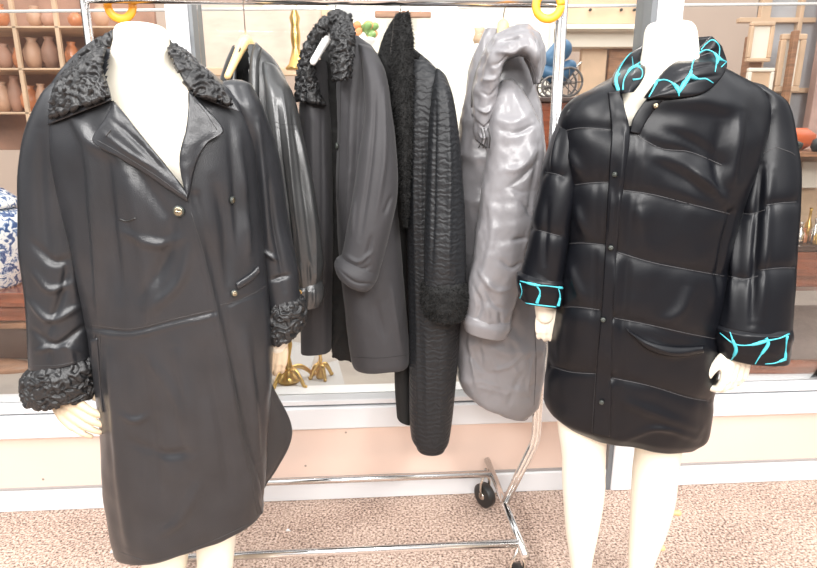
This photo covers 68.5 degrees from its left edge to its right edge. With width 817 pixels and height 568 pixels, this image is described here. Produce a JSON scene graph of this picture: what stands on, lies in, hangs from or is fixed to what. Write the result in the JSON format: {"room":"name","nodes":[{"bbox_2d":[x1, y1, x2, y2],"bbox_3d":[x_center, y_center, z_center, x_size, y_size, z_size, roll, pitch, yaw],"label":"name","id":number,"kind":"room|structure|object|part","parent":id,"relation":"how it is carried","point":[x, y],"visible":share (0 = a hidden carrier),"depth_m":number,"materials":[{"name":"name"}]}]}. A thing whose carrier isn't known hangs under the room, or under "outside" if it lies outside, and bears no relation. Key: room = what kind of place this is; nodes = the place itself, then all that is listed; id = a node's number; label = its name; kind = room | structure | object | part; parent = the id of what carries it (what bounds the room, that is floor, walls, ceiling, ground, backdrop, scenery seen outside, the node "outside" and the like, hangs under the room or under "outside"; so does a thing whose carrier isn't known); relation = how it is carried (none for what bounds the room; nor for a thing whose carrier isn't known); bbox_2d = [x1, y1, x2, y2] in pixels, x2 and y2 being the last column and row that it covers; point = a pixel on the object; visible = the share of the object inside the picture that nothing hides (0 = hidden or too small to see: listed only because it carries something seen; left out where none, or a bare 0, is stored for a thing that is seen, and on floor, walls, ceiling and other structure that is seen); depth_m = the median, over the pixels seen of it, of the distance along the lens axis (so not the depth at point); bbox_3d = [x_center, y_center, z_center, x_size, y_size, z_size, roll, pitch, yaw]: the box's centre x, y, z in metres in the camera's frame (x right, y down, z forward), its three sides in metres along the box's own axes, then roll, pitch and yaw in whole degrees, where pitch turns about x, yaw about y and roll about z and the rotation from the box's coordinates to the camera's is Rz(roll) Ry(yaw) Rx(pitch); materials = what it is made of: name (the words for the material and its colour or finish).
{"room":"clothing store","nodes":[
{"label":"clothing store","id":0,"kind":"room"},
{"bbox_2d":[286,5,300,70],"bbox_3d":[-0.544,-1.259,2.872,0.112,0.443,0.112,0,15,0],"label":"wall sconce","id":1,"kind":"object","parent":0,"point":[294,17],"visible":0.83,"depth_m":2.88,"materials":[{"name":"gold metal"}]},
{"bbox_2d":[0,0,758,195],"bbox_3d":[1.018,-1.596,5.106,12.500,3.200,0.100,-1,15,-4],"label":"wall","id":2,"kind":"structure","parent":0,"point":[718,22],"depth_m":4.99,"materials":[{"name":"beige paint"}]},
{"bbox_2d":[375,9,430,17],"bbox_3d":[-0.027,-1.395,2.939,0.275,0.171,0.030,0,15,0],"label":"shelf","id":3,"kind":"object","parent":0,"point":[379,13],"visible":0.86,"depth_m":2.94,"materials":[{"name":"brown wood"}]},
{"bbox_2d":[0,480,816,567],"bbox_3d":[2.500,1.123,1.336,16.000,0.100,10.500,0,15,0],"label":"floor","id":4,"kind":"structure","parent":0,"point":[773,524],"depth_m":2.09,"materials":[{"name":"beige carpet"}]},
{"bbox_2d":[52,21,289,567],"bbox_3d":[-0.598,0.222,1.453,0.616,1.593,0.285,0,15,0],"label":"mannequin","id":5,"kind":"object","parent":4,"relation":"on","point":[143,81],"visible":0.21,"depth_m":1.25},
{"bbox_2d":[17,30,307,565],"bbox_3d":[-0.591,0.085,1.433,0.688,1.283,0.328,0,15,0],"label":"coat","id":6,"kind":"object","parent":5,"relation":"hanging from","point":[150,295],"visible":1,"depth_m":1.33,"materials":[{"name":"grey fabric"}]},
{"bbox_3d":[-0.348,0.399,1.590,0.095,0.343,0.050,-8,17,-27],"label":"panel","id":7,"kind":"part","parent":6,"relation":"part of","materials":[{"name":"black leather"}]},
{"bbox_2d":[79,0,567,567],"bbox_3d":[-0.211,0.067,1.770,1.279,1.712,0.608,0,15,0],"label":"clothes rack","id":8,"kind":"object","parent":4,"relation":"on","point":[484,493],"visible":0.64,"depth_m":1.75,"materials":[{"name":"silver metal"}]},
{"bbox_3d":[-0.787,-0.006,1.737,0.127,1.552,0.022,3,15,11],"label":"post","id":9,"kind":"part","parent":8,"relation":"part of","materials":[{"name":"silver metal"}]},
{"bbox_2d":[103,4,136,22],"bbox_3d":[-0.761,-0.735,1.584,0.088,0.088,0.007,0,15,0],"label":"ring","id":10,"kind":"object","parent":8,"relation":"hanging from","point":[129,15],"visible":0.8,"depth_m":1.59,"materials":[{"name":"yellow plastic"}]},
{"bbox_2d":[224,0,253,79],"bbox_3d":[-0.429,-0.658,1.583,0.036,0.233,0.157,7,17,26],"label":"clothes hanger","id":11,"kind":"object","parent":8,"relation":"hanging from","point":[245,40],"visible":0.6,"depth_m":1.56,"materials":[{"name":"brown wood"}]},
{"bbox_3d":[-0.430,-0.602,1.599,0.032,0.117,0.157,11,19,36],"label":"arm","id":12,"kind":"part","parent":11,"relation":"part of","materials":[{"name":"brown wood"}]},
{"bbox_2d":[220,42,324,309],"bbox_3d":[-0.376,-0.296,1.671,0.354,0.711,0.192,9,18,31],"label":"leather jacket","id":13,"kind":"object","parent":11,"relation":"hanging from","point":[258,68],"visible":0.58,"depth_m":1.57,"materials":[{"name":"black leather"}]},
{"bbox_3d":[-0.213,-0.747,1.581,1.254,0.025,0.025,-1,15,-3],"label":"rail","id":14,"kind":"part","parent":8,"relation":"part of","materials":[{"name":"silver metal"}]},
{"bbox_2d":[310,6,335,64],"bbox_3d":[-0.194,-0.687,1.616,0.038,0.193,0.167,14,20,42],"label":"clothes hanger","id":15,"kind":"object","parent":8,"relation":"hanging from","point":[324,42],"visible":0.41,"depth_m":1.59,"materials":[{"name":"white plastic"}]},
{"bbox_3d":[-0.196,-0.651,1.627,0.168,0.117,0.032,-13,20,-41],"label":"arm","id":16,"kind":"part","parent":15,"relation":"part of","materials":[{"name":"white plastic"}]},
{"bbox_2d":[294,8,408,373],"bbox_3d":[-0.143,-0.217,1.727,0.282,1.055,0.358,-11,19,-35],"label":"coat","id":17,"kind":"object","parent":15,"relation":"hanging from","point":[345,110],"visible":0.94,"depth_m":1.65,"materials":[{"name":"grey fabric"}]},
{"bbox_3d":[-0.282,-0.205,1.787,0.116,0.873,0.116,0,15,0],"label":"panel","id":18,"kind":"part","parent":17,"relation":"part of","materials":[{"name":"grey leather"}]},
{"bbox_3d":[-0.195,0.785,1.764,1.054,0.023,0.023,-1,15,-4],"label":"rail","id":19,"kind":"part","parent":8,"relation":"part of","materials":[{"name":"silver metal"}]},
{"bbox_3d":[-0.230,0.690,2.118,1.054,0.023,0.023,-1,15,-4],"label":"rail","id":20,"kind":"part","parent":8,"relation":"part of","materials":[{"name":"silver metal"}]},
{"bbox_2d":[390,4,401,55],"bbox_3d":[-0.021,-0.697,1.614,0.036,0.173,0.118,5,16,19],"label":"clothes hanger","id":21,"kind":"object","parent":8,"relation":"hanging from","point":[401,4],"visible":0.21,"depth_m":1.59,"materials":[{"name":"black plastic"}]},
{"bbox_3d":[-0.023,-0.669,1.622,0.031,0.116,0.117,4,16,16],"label":"arm","id":22,"kind":"part","parent":21,"relation":"part of","materials":[{"name":"black plastic"}]},
{"bbox_2d":[377,10,468,455],"bbox_3d":[0.038,-0.090,1.726,0.265,1.284,0.302,0,15,0],"label":"coat","id":23,"kind":"object","parent":21,"relation":"hanging from","point":[430,197],"visible":0.94,"depth_m":1.62,"materials":[{"name":"black fabric"}]},
{"bbox_3d":[-0.040,-0.124,1.820,0.110,1.195,0.102,0,15,0],"label":"panel","id":24,"kind":"part","parent":23,"relation":"part of","materials":[{"name":"black"}]},
{"bbox_2d":[497,7,508,32],"bbox_3d":[0.260,-0.696,1.635,0.035,0.185,0.178,4,16,15],"label":"clothes hanger","id":25,"kind":"object","parent":8,"relation":"hanging from","point":[503,23],"visible":0.28,"depth_m":1.61,"materials":[{"name":"brown wood"}]},
{"bbox_2d":[457,24,546,420],"bbox_3d":[0.292,-0.123,1.748,0.299,1.170,0.335,-1,15,-5],"label":"coat","id":26,"kind":"object","parent":25,"relation":"hanging from","point":[501,365],"visible":0.93,"depth_m":1.62,"materials":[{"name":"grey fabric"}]},
{"bbox_2d":[471,24,545,147],"bbox_3d":[0.258,-0.513,1.575,0.195,0.326,0.134,3,15,9],"label":"hood","id":27,"kind":"object","parent":26,"relation":"attached to","point":[506,111],"depth_m":1.55,"materials":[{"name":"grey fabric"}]},
{"bbox_3d":[0.258,-0.663,1.644,0.031,0.117,0.178,4,15,14],"label":"arm","id":28,"kind":"part","parent":25,"relation":"part of","materials":[{"name":"white plastic"}]},
{"bbox_3d":[0.361,-0.022,1.795,0.113,1.551,0.019,-3,15,-12],"label":"post","id":29,"kind":"part","parent":8,"relation":"part of","materials":[{"name":"silver metal"}]},
{"bbox_3d":[0.371,-0.022,1.795,0.117,1.551,0.019,-3,15,-12],"label":"post","id":30,"kind":"part","parent":8,"relation":"part of","materials":[{"name":"silver metal"}]},
{"bbox_2d":[532,0,564,22],"bbox_3d":[0.369,-0.735,1.584,0.088,0.088,0.007,0,15,0],"label":"ring","id":31,"kind":"object","parent":8,"relation":"hanging from","point":[542,17],"visible":1,"depth_m":1.58,"materials":[{"name":"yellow plastic"}]},
{"bbox_2d":[577,49,606,95],"bbox_3d":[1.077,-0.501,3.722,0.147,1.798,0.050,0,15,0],"label":"wardrobe","id":32,"kind":"object","parent":4,"relation":"on","point":[592,67],"visible":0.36,"depth_m":3.49,"materials":[{"name":"beige wood"}]},
{"bbox_2d":[605,49,631,80],"bbox_3d":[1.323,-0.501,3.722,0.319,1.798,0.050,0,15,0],"label":"wardrobe","id":33,"kind":"object","parent":4,"relation":"on","point":[615,57],"visible":0.16,"depth_m":3.48,"materials":[{"name":"brown wood"}]},
{"bbox_2d":[553,0,636,51],"bbox_3d":[0.934,-1.615,3.382,0.872,0.537,0.330,0,15,0],"label":"upper cabinet","id":34,"kind":"object","parent":33,"relation":"on","point":[607,28],"visible":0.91,"depth_m":3.33,"materials":[{"name":"beige wood"}]},
{"bbox_3d":[0.943,-1.414,3.488,0.855,0.094,0.230,0,15,0],"label":"panel","id":35,"kind":"part","parent":34,"relation":"part of","materials":[{"name":"beige paint"}]},
{"bbox_2d":[535,20,750,567],"bbox_3d":[0.599,0.205,1.492,0.588,1.602,0.288,0,15,0],"label":"mannequin","id":36,"kind":"object","parent":4,"relation":"on","point":[655,476],"visible":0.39,"depth_m":1.55},
{"bbox_2d":[516,36,801,453],"bbox_3d":[0.576,-0.073,1.441,0.628,1.002,0.311,1,15,4],"label":"quilted jacket","id":37,"kind":"object","parent":36,"relation":"on","point":[663,244],"visible":0.99,"depth_m":1.33,"materials":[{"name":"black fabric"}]},
{"bbox_2d":[740,37,761,77],"bbox_3d":[1.936,-0.492,3.585,0.076,1.846,0.080,0,15,0],"label":"wood post","id":38,"kind":"object","parent":4,"relation":"on","point":[745,65],"visible":0.09,"depth_m":3.38,"materials":[{"name":"brown wood"}]},
{"bbox_2d":[744,22,775,61],"bbox_3d":[1.916,-1.318,3.270,0.131,0.204,0.030,0,15,0],"label":"picture frame","id":39,"kind":"object","parent":38,"relation":"attached to","point":[760,38],"visible":1,"depth_m":3.27,"materials":[{"name":"beige wood"}]},
{"bbox_2d":[746,68,774,89],"bbox_3d":[1.942,-1.113,3.325,0.144,0.158,0.030,0,15,0],"label":"picture frame","id":40,"kind":"object","parent":38,"relation":"attached to","point":[765,76],"visible":0.52,"depth_m":3.31,"materials":[{"name":"beige paint"}]},
{"bbox_2d":[781,30,799,102],"bbox_3d":[2.065,-0.456,3.439,0.028,1.855,0.040,0,15,0],"label":"wood post","id":41,"kind":"object","parent":4,"relation":"on","point":[794,37],"visible":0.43,"depth_m":3.23,"materials":[{"name":"brown wood"}]},
{"bbox_2d":[772,34,807,91],"bbox_3d":[2.094,-1.213,3.298,0.137,0.300,0.030,0,15,0],"label":"picture frame","id":42,"kind":"object","parent":41,"relation":"attached to","point":[783,46],"visible":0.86,"depth_m":3.29,"materials":[{"name":"beige wood"}]},
{"bbox_2d":[0,413,816,487],"bbox_3d":[1.230,0.587,2.398,12.500,0.205,0.115,-1,15,-4],"label":"wall","id":43,"kind":"structure","parent":0,"point":[71,461],"depth_m":2.27,"materials":[{"name":"white paint"}]},
{"bbox_2d":[164,4,205,66],"bbox_3d":[-0.694,-0.395,1.974,0.077,2.500,0.130,-1,15,-4],"label":"trim","id":44,"kind":"structure","parent":43,"relation":"attached to","point":[182,22],"depth_m":1.81,"materials":[{"name":"white paint"}]},
{"bbox_2d":[0,374,816,439],"bbox_3d":[1.231,0.433,2.344,12.500,0.115,0.140,-1,15,-4],"label":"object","id":45,"kind":"structure","parent":43,"relation":"on","point":[313,410],"depth_m":2.21,"materials":[{"name":"white metal"}]},
{"bbox_2d":[0,458,816,511],"bbox_3d":[1.230,0.731,2.428,12.500,0.090,0.132,-1,15,-4],"label":"baseboard","id":46,"kind":"structure","parent":43,"relation":"attached to","point":[534,479],"depth_m":2.29,"materials":[{"name":"white metal"}]},
{"bbox_2d":[0,291,816,393],"bbox_3d":[1.187,0.265,2.981,12.500,0.105,1.180,-1,15,-4],"label":"display platform","id":47,"kind":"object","parent":43,"relation":"on","point":[9,383],"depth_m":2.40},
{"bbox_2d":[0,283,27,358],"bbox_3d":[-1.734,0.117,2.703,0.870,0.304,0.520,0,15,0],"label":"wooden chest","id":48,"kind":"object","parent":47,"relation":"on","point":[13,335],"visible":0.05,"depth_m":2.46,"materials":[{"name":"red wood"}]},
{"bbox_2d":[0,187,21,289],"bbox_3d":[-1.761,-0.219,2.478,0.355,0.461,0.355,0,15,0],"label":"jar","id":49,"kind":"object","parent":48,"relation":"on","point":[10,275],"visible":0.6,"depth_m":2.43,"materials":[{"name":"ceramic"}]},
{"bbox_3d":[-1.761,-0.376,2.436,0.298,0.135,0.298,0,15,0],"label":"lid","id":50,"kind":"part","parent":49,"relation":"part of","materials":[{"name":"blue ceramic"}]},
{"bbox_3d":[-1.734,0.109,2.695,0.860,0.025,0.500,0,15,0],"label":"moulding","id":51,"kind":"part","parent":48,"relation":"part of","materials":[{"name":"brown wood"}]},
{"bbox_3d":[-1.734,0.060,2.697,0.830,0.059,0.500,0,15,0],"label":"drawer","id":52,"kind":"part","parent":48,"relation":"part of","materials":[{"name":"red wood"}]},
{"bbox_2d":[0,358,27,373],"bbox_3d":[-1.663,0.353,2.460,0.270,0.085,0.102,0,15,0],"label":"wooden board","id":53,"kind":"object","parent":47,"relation":"on","point":[7,365],"visible":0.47,"depth_m":2.42,"materials":[{"name":"brown wood"}]},
{"bbox_2d":[0,0,166,149],"bbox_3d":[-1.802,-0.850,3.049,1.277,1.683,0.330,0,15,0],"label":"display shelf","id":54,"kind":"object","parent":47,"relation":"on","point":[12,124],"visible":0.1,"depth_m":3.04,"materials":[{"name":"wood"}]},
{"bbox_2d":[0,4,9,25],"bbox_3d":[-1.969,-1.292,2.884,0.086,0.097,0.086,0,15,0],"label":"vase","id":55,"kind":"object","parent":54,"relation":"on","point":[4,17],"visible":0.82,"depth_m":2.87,"materials":[{"name":"orange ceramic"}]},
{"bbox_2d":[0,82,11,111],"bbox_3d":[-2.014,-0.930,2.981,0.080,0.142,0.080,0,15,0],"label":"vase","id":56,"kind":"object","parent":54,"relation":"on","point":[5,106],"visible":0.86,"depth_m":2.96,"materials":[{"name":"beige ceramic"}]},
{"bbox_2d":[0,43,13,67],"bbox_3d":[-1.973,-1.114,2.932,0.078,0.110,0.078,0,15,0],"label":"vase","id":57,"kind":"object","parent":54,"relation":"on","point":[6,61],"visible":0.93,"depth_m":2.91,"materials":[{"name":"ceramic"}]},
{"bbox_2d":[7,76,23,111],"bbox_3d":[-1.950,-0.943,2.977,0.070,0.169,0.070,0,15,0],"label":"vase","id":58,"kind":"object","parent":54,"relation":"on","point":[14,90],"visible":0.9,"depth_m":2.96,"materials":[{"name":"ceramic"}]},
{"bbox_2d":[12,48,23,67],"bbox_3d":[-1.910,-1.105,2.934,0.049,0.091,0.049,0,15,0],"label":"vase","id":59,"kind":"object","parent":54,"relation":"on","point":[14,58],"visible":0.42,"depth_m":2.92,"materials":[{"name":"orange ceramic"}]},
{"bbox_2d":[20,85,35,111],"bbox_3d":[-1.880,-0.921,2.983,0.089,0.123,0.089,0,15,0],"label":"vase","id":60,"kind":"object","parent":54,"relation":"on","point":[31,92],"visible":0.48,"depth_m":2.96,"materials":[{"name":"orange ceramic"}]},
{"bbox_2d":[22,37,43,67],"bbox_3d":[-1.832,-1.127,2.928,0.088,0.136,0.088,0,15,0],"label":"vase","id":61,"kind":"object","parent":54,"relation":"on","point":[31,51],"visible":0.94,"depth_m":2.90,"materials":[{"name":"beige ceramic"}]},
{"bbox_2d":[25,5,42,25],"bbox_3d":[-1.796,-1.287,2.885,0.077,0.088,0.077,0,15,0],"label":"vase","id":62,"kind":"object","parent":54,"relation":"on","point":[33,19],"visible":0.73,"depth_m":2.86,"materials":[{"name":"beige ceramic"}]},
{"bbox_2d":[35,84,44,100],"bbox_3d":[-1.821,-0.925,2.982,0.060,0.132,0.060,0,15,0],"label":"vase","id":63,"kind":"object","parent":54,"relation":"on","point":[40,87],"visible":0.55,"depth_m":2.96,"materials":[{"name":"beige ceramic"}]},
{"bbox_2d":[40,8,53,25],"bbox_3d":[-1.734,-1.281,2.887,0.067,0.075,0.067,0,15,0],"label":"vase","id":64,"kind":"object","parent":54,"relation":"on","point":[46,18],"visible":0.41,"depth_m":2.87,"materials":[{"name":"ceramic"}]},
{"bbox_2d":[41,36,58,67],"bbox_3d":[-1.749,-1.129,2.928,0.078,0.141,0.078,0,15,0],"label":"vase","id":65,"kind":"object","parent":54,"relation":"on","point":[49,51],"visible":0.91,"depth_m":2.90,"materials":[{"name":"ceramic"}]},
{"bbox_2d":[64,42,77,61],"bbox_3d":[-1.642,-1.118,2.930,0.068,0.118,0.068,0,15,0],"label":"vase","id":66,"kind":"object","parent":54,"relation":"on","point":[71,49],"visible":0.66,"depth_m":2.90,"materials":[{"name":"orange ceramic"}]},
{"bbox_2d":[67,12,81,25],"bbox_3d":[-1.604,-1.277,2.888,0.067,0.066,0.067,0,15,0],"label":"vase","id":67,"kind":"object","parent":54,"relation":"on","point":[74,19],"visible":0.78,"depth_m":2.87,"materials":[{"name":"orange ceramic"}]},
{"bbox_2d":[92,3,109,25],"bbox_3d":[-1.480,-1.292,2.884,0.077,0.097,0.077,0,15,0],"label":"vase","id":68,"kind":"object","parent":54,"relation":"on","point":[99,18],"visible":0.73,"depth_m":2.86,"materials":[{"name":"beige ceramic"}]},
{"bbox_2d":[201,4,328,75],"bbox_3d":[-0.762,-1.326,3.061,0.718,0.501,0.030,0,15,0],"label":"wall","id":69,"kind":"structure","parent":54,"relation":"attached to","point":[271,29],"depth_m":3.07,"materials":[{"name":"beige paint"}]},
{"bbox_2d":[273,339,315,388],"bbox_3d":[-0.473,0.126,2.285,0.215,0.524,0.216,0,15,0],"label":"candelabra","id":70,"kind":"object","parent":47,"relation":"on","point":[291,376],"visible":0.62,"depth_m":2.31,"materials":[{"name":"gold metal"}]},
{"bbox_3d":[-0.467,0.127,2.281,0.094,0.523,0.094,0,15,0],"label":"stem","id":71,"kind":"part","parent":70,"relation":"part of","materials":[{"name":"gold metal"}]},
{"bbox_2d":[290,341,314,367],"bbox_3d":[-0.460,0.305,2.623,0.142,0.002,0.381,-4,15,-13],"label":"paper sheet","id":72,"kind":"object","parent":47,"relation":"on","point":[296,356],"visible":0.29,"depth_m":2.58,"materials":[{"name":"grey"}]},
{"bbox_2d":[296,360,344,385],"bbox_3d":[-0.350,0.369,2.382,0.197,0.002,0.304,-4,16,-16],"label":"paper sheet","id":73,"kind":"object","parent":47,"relation":"on","point":[336,378],"visible":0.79,"depth_m":2.37,"materials":[{"name":"grey paper"}]},
{"bbox_2d":[308,355,333,381],"bbox_3d":[-0.346,0.285,2.354,0.078,0.180,0.078,4,16,16],"label":"candelabra","id":74,"kind":"object","parent":73,"relation":"on","point":[319,367],"visible":0.84,"depth_m":2.35,"materials":[{"name":"gold metal"}]},
{"bbox_3d":[-0.346,0.285,2.354,0.042,0.180,0.042,0,15,0],"label":"stem","id":75,"kind":"part","parent":74,"relation":"part of","materials":[{"name":"gold metal"}]},
{"bbox_2d":[361,37,375,45],"bbox_3d":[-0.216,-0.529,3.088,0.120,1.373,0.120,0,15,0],"label":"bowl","id":76,"kind":"object","parent":47,"relation":"on","point":[371,40],"visible":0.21,"depth_m":2.87,"materials":[{"name":"white ceramic"}]},
{"bbox_2d":[354,20,378,37],"bbox_3d":[-0.213,-1.230,2.904,0.139,0.091,0.081,0,15,0],"label":"fruit","id":77,"kind":"object","parent":76,"relation":"on","point":[369,28],"visible":0.91,"depth_m":2.89,"materials":[{"name":"orange plant"}]},
{"bbox_2d":[749,305,816,373],"bbox_3d":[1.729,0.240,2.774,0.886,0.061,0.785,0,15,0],"label":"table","id":78,"kind":"object","parent":47,"relation":"on","point":[804,347],"visible":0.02,"depth_m":2.56,"materials":[{"name":"wood"}]},
{"bbox_2d":[796,149,816,286],"bbox_3d":[2.003,-0.223,2.958,1.032,0.850,0.370,0,15,0],"label":"display stand","id":79,"kind":"object","parent":47,"relation":"on","point":[807,252],"visible":0.06,"depth_m":2.84,"materials":[{"name":"brown wood"}]},
{"bbox_2d":[798,141,803,149],"bbox_3d":[1.746,-0.625,2.724,0.080,0.045,0.080,0,15,0],"label":"bowl","id":80,"kind":"object","parent":79,"relation":"on","point":[800,144],"visible":0.23,"depth_m":2.69,"materials":[{"name":"grey metal"}]},
{"bbox_2d":[798,222,804,243],"bbox_3d":[1.850,-0.243,2.834,0.038,0.100,0.038,0,15,0],"label":"bottle","id":81,"kind":"object","parent":79,"relation":"on","point":[801,232],"visible":0.7,"depth_m":2.82,"materials":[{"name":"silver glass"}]},
{"bbox_2d":[803,228,807,242],"bbox_3d":[1.876,-0.232,2.847,0.034,0.070,0.034,0,15,0],"label":"bottle","id":82,"kind":"object","parent":79,"relation":"on","point":[804,229],"visible":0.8,"depth_m":2.84,"materials":[{"name":"glass"}]},
{"bbox_2d":[796,128,816,149],"bbox_3d":[1.813,-0.694,2.868,0.240,0.100,0.130,-2,15,-8],"label":"bowl","id":83,"kind":"object","parent":79,"relation":"on","point":[804,135],"visible":0.34,"depth_m":2.81,"materials":[{"name":"orange ceramic"}]},
{"bbox_2d":[804,208,812,240],"bbox_3d":[1.917,-0.285,2.874,0.034,0.160,0.034,0,15,0],"label":"bottle","id":84,"kind":"object","parent":79,"relation":"on","point":[808,224],"visible":0.66,"depth_m":2.86,"materials":[{"name":"gold metal"}]},
{"bbox_2d":[801,161,816,187],"bbox_3d":[2.005,-0.544,2.991,0.100,0.130,0.020,0,15,0],"label":"plaque","id":85,"kind":"object","parent":79,"relation":"attached to","point":[809,168],"visible":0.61,"depth_m":2.98,"materials":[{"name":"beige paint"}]},
{"bbox_2d":[808,217,816,242],"bbox_3d":[1.917,-0.253,2.831,0.042,0.120,0.042,0,15,0],"label":"bottle","id":86,"kind":"object","parent":79,"relation":"on","point":[813,230],"visible":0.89,"depth_m":2.82,"materials":[{"name":"silver metal"}]},
{"bbox_2d":[810,138,816,151],"bbox_3d":[1.850,-0.627,2.700,0.070,0.060,0.070,0,15,0],"label":"pot","id":87,"kind":"object","parent":79,"relation":"on","point":[813,146],"visible":1,"depth_m":2.69,"materials":[{"name":"grey ceramic"}]},
{"bbox_2d":[812,233,816,244],"bbox_3d":[1.908,-0.223,2.797,0.034,0.080,0.034,0,15,0],"label":"bottle","id":88,"kind":"object","parent":79,"relation":"on","point":[814,242],"visible":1,"depth_m":2.80,"materials":[{"name":"gold metal"}]},
{"bbox_3d":[0.330,-0.478,2.978,0.054,1.332,0.054,0,15,0],"label":"pedestal","id":89,"kind":"object","parent":47,"relation":"on","visible":0},
{"bbox_2d":[473,27,484,43],"bbox_3d":[0.330,-1.156,2.796,0.060,0.070,0.060,0,15,0],"label":"wooden ornament","id":90,"kind":"object","parent":89,"relation":"on","point":[479,31],"visible":0.68,"depth_m":2.77,"materials":[{"name":"beige wood"}]},
{"bbox_2d":[196,4,641,394],"bbox_3d":[0.053,-0.608,1.977,1.422,2.088,0.006,-1,15,-4],"label":"window","id":91,"kind":"structure","parent":43,"relation":"in","point":[196,4],"depth_m":2.22,"materials":[{"name":"clear glass"}]},
{"bbox_2d":[539,97,573,151],"bbox_3d":[0.755,-0.336,2.861,0.525,1.046,0.400,0,15,0],"label":"cabinet","id":92,"kind":"object","parent":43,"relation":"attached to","point":[545,101],"visible":0.02,"depth_m":2.56,"materials":[{"name":"brown wood"}]},
{"bbox_3d":[0.667,-0.335,2.670,0.213,0.844,0.012,0,15,0],"label":"door","id":93,"kind":"part","parent":92,"relation":"part of","materials":[{"name":"red wood"}]},
{"bbox_2d":[536,39,583,96],"bbox_3d":[0.661,-0.936,2.607,0.184,0.244,0.124,0,15,0],"label":"carriage","id":94,"kind":"object","parent":92,"relation":"on","point":[570,66],"visible":0.54,"depth_m":2.58,"materials":[{"name":"blue metal"}]},
{"bbox_2d":[546,39,571,66],"bbox_3d":[0.643,-0.994,2.591,0.125,0.125,0.088,0,15,0],"label":"hood","id":95,"kind":"object","parent":94,"relation":"attached to","point":[568,49],"depth_m":2.57,"materials":[{"name":"blue fabric"}]},
{"bbox_2d":[605,0,683,489],"bbox_3d":[0.813,-0.420,2.071,0.100,2.500,0.130,-1,15,-4],"label":"trim","id":96,"kind":"structure","parent":43,"relation":"attached to","point":[619,459],"depth_m":2.01,"materials":[{"name":"white metal"}]},
{"bbox_2d":[747,359,816,381],"bbox_3d":[4.165,-0.679,2.241,6.619,2.088,0.006,-1,15,-4],"label":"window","id":97,"kind":"structure","parent":43,"relation":"in","point":[812,372],"depth_m":2.34,"materials":[{"name":"clear glass"}]},
{"bbox_2d":[0,2,816,12],"bbox_3d":[0.096,-0.952,2.064,3.309,0.066,0.010,-1,15,-3],"label":"curtain rod","id":98,"kind":"object","parent":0,"point":[789,3],"visible":0.62,"depth_m":2.05,"materials":[{"name":"silver metal"}]},
{"bbox_2d":[329,6,554,129],"bbox_3d":[0.164,-0.799,3.309,1.216,1.692,0.066,0,15,0],"label":"wall","id":99,"kind":"structure","parent":0,"point":[445,39],"depth_m":3.17,"materials":[{"name":"white paint"}]},
{"bbox_2d":[796,42,816,290],"bbox_3d":[2.557,-0.736,3.561,0.468,2.328,0.060,0,15,0],"label":"wall panel","id":100,"kind":"object","parent":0,"point":[810,117],"visible":0.02,"depth_m":3.47,"materials":[{"name":"white paint"}]},
{"bbox_2d":[736,0,816,127],"bbox_3d":[2.182,-0.813,3.664,0.620,2.312,0.050,0,15,0],"label":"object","id":101,"kind":"structure","parent":100,"relation":"attached to","point":[803,18],"depth_m":3.50,"materials":[{"name":"beige wood"}]}
]}

